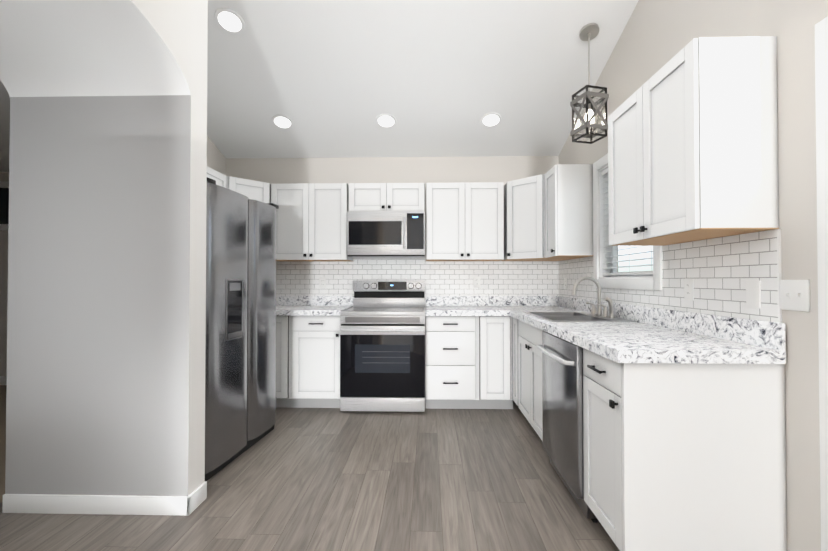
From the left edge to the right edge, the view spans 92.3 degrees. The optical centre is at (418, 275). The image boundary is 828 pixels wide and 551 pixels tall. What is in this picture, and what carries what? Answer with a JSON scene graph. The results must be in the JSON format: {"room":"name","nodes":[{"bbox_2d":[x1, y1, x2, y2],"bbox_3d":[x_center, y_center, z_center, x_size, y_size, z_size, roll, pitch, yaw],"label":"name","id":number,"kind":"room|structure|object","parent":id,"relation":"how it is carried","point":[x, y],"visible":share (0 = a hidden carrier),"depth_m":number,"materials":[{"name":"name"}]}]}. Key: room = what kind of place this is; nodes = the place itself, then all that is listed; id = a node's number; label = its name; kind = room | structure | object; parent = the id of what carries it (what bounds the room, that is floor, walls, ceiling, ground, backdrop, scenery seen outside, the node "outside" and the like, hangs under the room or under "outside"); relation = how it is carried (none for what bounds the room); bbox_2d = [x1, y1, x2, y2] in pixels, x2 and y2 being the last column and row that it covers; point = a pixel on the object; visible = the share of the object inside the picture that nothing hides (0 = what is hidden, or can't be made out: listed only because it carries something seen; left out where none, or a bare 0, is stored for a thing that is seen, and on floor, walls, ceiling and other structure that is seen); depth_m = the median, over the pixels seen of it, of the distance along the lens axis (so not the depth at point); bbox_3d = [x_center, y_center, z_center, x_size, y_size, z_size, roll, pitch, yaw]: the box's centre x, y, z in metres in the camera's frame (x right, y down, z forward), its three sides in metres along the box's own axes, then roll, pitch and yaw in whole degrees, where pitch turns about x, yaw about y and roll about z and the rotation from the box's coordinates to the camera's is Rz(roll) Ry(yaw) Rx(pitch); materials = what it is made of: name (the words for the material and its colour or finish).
{"room":"kitchen","nodes":[
{"label":"kitchen","id":0,"kind":"room"},
{"bbox_2d":[0,385,6,502],"bbox_3d":[-4.677,1.243,0.710,4.785,0.084,7.970,0,-1,1],"label":"floor","id":1,"kind":"structure","parent":0,"point":[3,389],"depth_m":2.98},
{"bbox_2d":[0,172,8,375],"bbox_3d":[-4.567,-0.047,4.635,4.760,2.600,0.150,0,-1,1],"label":"wall","id":2,"kind":"structure","parent":0,"point":[4,176],"depth_m":4.55,"materials":[{"name":"grey paint"}]},
{"bbox_2d":[0,376,6,384],"bbox_3d":[-4.584,1.202,4.538,4.790,0.100,0.014,0,-1,1],"label":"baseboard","id":3,"kind":"structure","parent":2,"relation":"attached to","point":[3,380],"depth_m":4.54,"materials":[{"name":"white"}]},
{"bbox_2d":[0,181,8,229],"bbox_3d":[-4.679,-0.798,4.561,1.340,0.560,0.020,0,-1,1],"label":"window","id":4,"kind":"structure","parent":2,"relation":"in","point":[4,205],"depth_m":4.57,"materials":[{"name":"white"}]},
{"bbox_2d":[207,135,225,175],"bbox_3d":[-2.167,-1.363,3.353,0.100,5.200,2.230,0,-1,1],"label":"wall","id":5,"kind":"structure","parent":0,"point":[216,159],"depth_m":4.10,"materials":[{"name":"grey paint"}]},
{"bbox_2d":[207,166,226,187],"bbox_3d":[-1.954,-0.763,3.327,0.323,0.331,0.738,0,-1,1],"label":"upper cabinet","id":6,"kind":"object","parent":5,"relation":"attached to","point":[221,180],"depth_m":3.54,"materials":[{"name":"white wood"}]},
{"bbox_2d":[0,400,619,550],"bbox_3d":[-0.371,1.242,0.507,3.835,0.080,7.770,0,-1,1],"label":"floor","id":7,"kind":"structure","parent":0,"point":[315,479],"depth_m":2.17,"materials":[{"name":"grey wood"}]},
{"bbox_2d":[0,0,207,495],"bbox_3d":[-1.722,-1.410,-0.468,0.960,5.200,5.390,0,-1,1],"label":"wall block","id":8,"kind":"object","parent":7,"relation":"on","point":[106,336],"visible":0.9,"depth_m":2.06,"materials":[{"name":"white paint"}]},
{"bbox_2d":[2,493,193,515],"bbox_3d":[-1.654,1.174,2.037,0.974,0.093,0.014,0,-1,1],"label":"baseboard","id":9,"kind":"structure","parent":8,"relation":"attached to","point":[107,504],"depth_m":2.03,"materials":[{"name":"white wood"}]},
{"bbox_2d":[205,177,278,480],"bbox_3d":[-1.576,0.329,2.803,0.822,1.803,0.910,0,-1,7],"label":"refrigerator","id":10,"kind":"object","parent":7,"relation":"on","point":[240,381],"visible":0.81,"depth_m":2.62,"materials":[{"name":"silver metal"}]},
{"bbox_2d":[276,316,299,407],"bbox_3d":[-1.329,0.808,3.961,0.458,0.872,0.618,0,-1,1],"label":"base cabinet","id":11,"kind":"object","parent":7,"relation":"on","point":[287,327],"depth_m":3.65,"materials":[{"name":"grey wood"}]},
{"bbox_2d":[300,316,340,407],"bbox_3d":[-0.939,0.808,3.952,0.473,0.872,0.618,0,-1,1],"label":"base cabinet","id":12,"kind":"object","parent":7,"relation":"on","point":[319,335],"depth_m":3.65,"materials":[{"name":"white wood"}]},
{"bbox_2d":[276,296,353,315],"bbox_3d":[-1.402,0.292,3.950,1.397,0.155,0.640,0,-1,1],"label":"countertop","id":13,"kind":"structure","parent":12,"relation":"on","point":[285,305],"depth_m":4.24,"materials":[{"name":"stone"}]},
{"bbox_2d":[340,280,424,411],"bbox_3d":[-0.321,0.646,3.866,0.762,1.195,0.728,0,-1,1],"label":"range","id":14,"kind":"object","parent":7,"relation":"on","point":[382,346],"visible":1,"depth_m":3.56,"materials":[{"name":"silver metal"}]},
{"bbox_2d":[425,316,475,408],"bbox_3d":[0.302,0.808,3.922,0.474,0.872,0.618,0,-1,1],"label":"base cabinet","id":15,"kind":"object","parent":7,"relation":"on","point":[450,341],"depth_m":3.61,"materials":[{"name":"white wood"}]},
{"bbox_2d":[476,316,511,408],"bbox_3d":[0.708,0.807,3.881,0.339,0.872,0.680,0,-1,1],"label":"base cabinet","id":16,"kind":"object","parent":7,"relation":"on","point":[493,333],"depth_m":3.61,"materials":[{"name":"white wood"}]},
{"bbox_2d":[425,296,507,315],"bbox_3d":[0.436,0.291,3.907,0.745,0.155,0.640,0,-1,1],"label":"countertop","id":17,"kind":"structure","parent":16,"relation":"on","point":[435,305],"depth_m":4.12,"materials":[{"name":"stone"}]},
{"bbox_2d":[512,317,542,423],"bbox_3d":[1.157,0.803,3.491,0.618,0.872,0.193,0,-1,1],"label":"base cabinet","id":18,"kind":"object","parent":7,"relation":"on","point":[526,357],"depth_m":3.10,"materials":[{"name":"white wood"}]},
{"bbox_2d":[537,331,597,522],"bbox_3d":[1.066,0.789,2.264,0.666,0.870,0.604,0,-1,1],"label":"dishwasher","id":19,"kind":"object","parent":7,"relation":"on","point":[562,390],"visible":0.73,"depth_m":2.15,"materials":[{"name":"silver metal"}]},
{"bbox_2d":[583,348,786,550],"bbox_3d":[1.115,0.781,1.751,0.618,0.872,0.415,0,-1,1],"label":"base cabinet","id":20,"kind":"object","parent":7,"relation":"on","point":[684,456],"depth_m":1.55,"materials":[{"name":"white wood"}]},
{"bbox_2d":[508,296,785,363],"bbox_3d":[1.114,0.279,2.872,0.658,0.155,2.675,0,-1,1],"label":"countertop","id":21,"kind":"structure","parent":20,"relation":"on","point":[654,335],"depth_m":1.85,"materials":[{"name":"stone"}]},
{"bbox_2d":[525,312,636,321],"bbox_3d":[1.148,0.394,2.947,0.550,0.187,0.730,0,-1,1],"label":"sink","id":22,"kind":"object","parent":21,"relation":"in","point":[569,316],"visible":0.38,"depth_m":2.93,"materials":[{"name":"silver metal"}]},
{"bbox_2d":[572,276,614,317],"bbox_3d":[1.268,0.153,2.951,0.234,0.294,0.346,0,-1,1],"label":"faucet","id":23,"kind":"object","parent":21,"relation":"on","point":[599,312],"visible":1,"depth_m":2.98,"materials":[{"name":"silver metal"}]},
{"bbox_2d":[0,0,638,171],"bbox_3d":[-2.821,-2.555,0.712,8.740,2.638,7.970,0,-1,1],"label":"ceiling","id":24,"kind":"structure","parent":0,"point":[336,78],"depth_m":3.21,"materials":[{"name":"white paint"}]},
{"bbox_2d":[215,8,244,33],"bbox_3d":[-1.321,-1.774,2.778,0.196,0.066,0.187,0,-1,1],"label":"recessed light","id":25,"kind":"object","parent":24,"relation":"in","point":[229,20],"visible":1,"depth_m":2.77,"materials":[{"name":"white plastic"}]},
{"bbox_2d":[272,115,292,128],"bbox_3d":[-1.287,-1.449,3.753,0.196,0.066,0.187,0,-1,1],"label":"recessed light","id":26,"kind":"object","parent":24,"relation":"in","point":[283,121],"visible":1,"depth_m":3.74,"materials":[{"name":"white plastic"}]},
{"bbox_2d":[376,113,396,127],"bbox_3d":[-0.307,-1.449,3.730,0.196,0.066,0.187,0,-1,1],"label":"recessed light","id":27,"kind":"object","parent":24,"relation":"in","point":[385,120],"visible":1,"depth_m":3.71,"materials":[{"name":"white plastic"}]},
{"bbox_2d":[480,112,501,126],"bbox_3d":[0.672,-1.449,3.707,0.196,0.066,0.187,0,-1,1],"label":"recessed light","id":28,"kind":"object","parent":24,"relation":"in","point":[492,119],"visible":1,"depth_m":3.69,"materials":[{"name":"white plastic"}]},
{"bbox_2d":[570,23,608,143],"bbox_3d":[1.212,-1.365,2.832,0.182,0.790,0.182,0,-1,-15],"label":"pendant lantern","id":29,"kind":"object","parent":24,"relation":"hanging from","point":[588,32],"visible":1,"depth_m":2.80,"materials":[{"name":"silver metal"}]},
{"bbox_2d":[226,156,558,261],"bbox_3d":[-0.278,-1.351,4.348,3.830,5.200,0.150,0,-1,1],"label":"wall","id":30,"kind":"structure","parent":0,"point":[504,169],"depth_m":4.27,"materials":[{"name":"grey paint"}]},
{"bbox_2d":[227,176,274,203],"bbox_3d":[-1.760,-0.540,3.991,0.678,0.762,0.611,0,-1,1],"label":"upper cabinet","id":31,"kind":"object","parent":30,"relation":"attached to","point":[264,192],"depth_m":3.85,"materials":[{"name":"white wood"}]},
{"bbox_2d":[275,183,322,260],"bbox_3d":[-1.287,-0.539,4.092,0.501,0.762,0.386,0,-1,1],"label":"upper cabinet","id":32,"kind":"object","parent":30,"relation":"attached to","point":[295,215],"depth_m":3.97,"materials":[{"name":"white wood"}]},
{"bbox_2d":[315,183,352,260],"bbox_3d":[-0.932,-0.538,4.115,0.442,0.762,0.323,0,-1,1],"label":"upper cabinet","id":33,"kind":"object","parent":30,"relation":"attached to","point":[330,198],"depth_m":3.96,"materials":[{"name":"white wood"}]},
{"bbox_2d":[347,183,394,211],"bbox_3d":[-0.479,-0.776,4.107,0.439,0.286,0.323,0,-1,1],"label":"upper cabinet","id":34,"kind":"object","parent":30,"relation":"attached to","point":[360,196],"depth_m":3.95,"materials":[{"name":"white wood"}]},
{"bbox_2d":[347,211,424,258],"bbox_3d":[-0.318,-0.405,4.040,0.759,0.440,0.425,0,-1,1],"label":"microwave","id":35,"kind":"object","parent":34,"relation":"attached to","point":[385,234],"visible":1,"depth_m":3.88,"materials":[{"name":"silver metal"}]},
{"bbox_2d":[395,183,426,211],"bbox_3d":[-0.157,-0.776,4.100,0.438,0.286,0.323,0,-1,1],"label":"upper cabinet","id":36,"kind":"object","parent":30,"relation":"attached to","point":[408,196],"depth_m":3.94,"materials":[{"name":"white wood"}]},
{"bbox_2d":[276,259,558,307],"bbox_3d":[-0.304,0.084,4.252,3.578,0.528,0.008,0,-1,1],"label":"wall tile","id":37,"kind":"structure","parent":30,"relation":"attached to","point":[500,278],"depth_m":4.24,"materials":[{"name":"white tile"}]},
{"bbox_2d":[426,182,470,260],"bbox_3d":[0.295,-0.539,4.086,0.442,0.762,0.323,0,-1,1],"label":"upper cabinet","id":38,"kind":"object","parent":30,"relation":"attached to","point":[448,214],"depth_m":3.93,"materials":[{"name":"white wood"}]},
{"bbox_2d":[471,182,506,260],"bbox_3d":[0.620,-0.539,4.078,0.442,0.762,0.323,0,-1,1],"label":"upper cabinet","id":39,"kind":"object","parent":30,"relation":"attached to","point":[488,199],"depth_m":3.92,"materials":[{"name":"white wood"}]},
{"bbox_2d":[558,0,827,550],"bbox_3d":[1.471,-1.398,0.496,0.150,5.200,7.770,0,-1,1],"label":"wall","id":40,"kind":"structure","parent":0,"point":[656,36],"depth_m":1.52,"materials":[{"name":"grey paint"}]},
{"bbox_2d":[499,175,562,260],"bbox_3d":[1.170,-0.541,3.893,0.611,0.762,0.668,0,-1,1],"label":"upper cabinet","id":41,"kind":"object","parent":40,"relation":"attached to","point":[522,194],"depth_m":3.77,"materials":[{"name":"white wood"}]},
{"bbox_2d":[539,164,592,259],"bbox_3d":[1.272,-0.546,3.488,0.386,0.762,0.354,0,-1,1],"label":"upper cabinet","id":42,"kind":"object","parent":40,"relation":"attached to","point":[566,190],"depth_m":3.31,"materials":[{"name":"white wood"}]},
{"bbox_2d":[593,153,661,290],"bbox_3d":[1.507,-0.420,2.819,0.150,1.030,0.950,0,-1,1],"label":"kitchen window","id":43,"kind":"structure","parent":40,"relation":"in","point":[611,277],"depth_m":3.16,"materials":[{"name":"white"}]},
{"bbox_2d":[608,96,670,245],"bbox_3d":[1.271,-0.563,2.120,0.323,0.762,0.441,0,-1,1],"label":"upper cabinet","id":44,"kind":"object","parent":40,"relation":"attached to","point":[619,121],"depth_m":2.22,"materials":[{"name":"white wood"}]},
{"bbox_2d":[558,229,781,322],"bbox_3d":[1.448,0.082,2.881,0.010,0.498,2.650,0,-1,1],"label":"wall tile","id":45,"kind":"structure","parent":40,"relation":"attached to","point":[721,271],"depth_m":1.93,"materials":[{"name":"white tile"}]},
{"bbox_2d":[564,278,566,288],"bbox_3d":[1.467,0.080,3.974,0.008,0.116,0.072,0,-1,1],"label":"outlet","id":46,"kind":"object","parent":45,"relation":"attached to","point":[565,283],"visible":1,"depth_m":3.97,"materials":[{"name":"white plastic"}]},
{"bbox_2d":[684,278,693,300],"bbox_3d":[1.422,0.074,2.095,0.008,0.116,0.072,0,-1,1],"label":"outlet","id":47,"kind":"object","parent":45,"relation":"attached to","point":[689,289],"visible":1,"depth_m":2.09,"materials":[{"name":"white plastic"}]},
{"bbox_2d":[746,281,760,308],"bbox_3d":[1.413,0.080,1.680,0.007,0.116,0.072,0,-1,1],"label":"electrical outlet plate","id":48,"kind":"object","parent":45,"relation":"attached to","point":[753,294],"visible":1,"depth_m":1.68,"materials":[{"name":"white plastic"}]},
{"bbox_2d":[631,36,778,243],"bbox_3d":[1.264,-0.567,1.797,0.323,0.762,0.441,0,-1,1],"label":"upper cabinet","id":49,"kind":"object","parent":40,"relation":"attached to","point":[693,140],"depth_m":1.58,"materials":[{"name":"white wood"}]},
{"bbox_2d":[780,280,809,311],"bbox_3d":[1.412,0.074,1.500,0.015,0.116,0.118,0,-1,1],"label":"switch plate","id":50,"kind":"object","parent":40,"relation":"attached to","point":[794,295],"visible":1,"depth_m":1.49,"materials":[{"name":"white plastic"}]},
{"bbox_2d":[815,16,827,550],"bbox_3d":[1.470,0.156,0.847,0.170,2.100,1.090,0,-1,1],"label":"door frame","id":51,"kind":"structure","parent":40,"relation":"attached to","point":[821,63],"depth_m":1.38,"materials":[{"name":"white wood"}]},
{"label":"outside","id":52,"kind":"structure","parent":0,"visible":0},
{"bbox_2d":[618,246,652,271],"bbox_3d":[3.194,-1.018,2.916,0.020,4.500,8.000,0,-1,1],"label":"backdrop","id":53,"kind":"structure","parent":52,"point":[638,256],"depth_m":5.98,"materials":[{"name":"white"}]}
]}

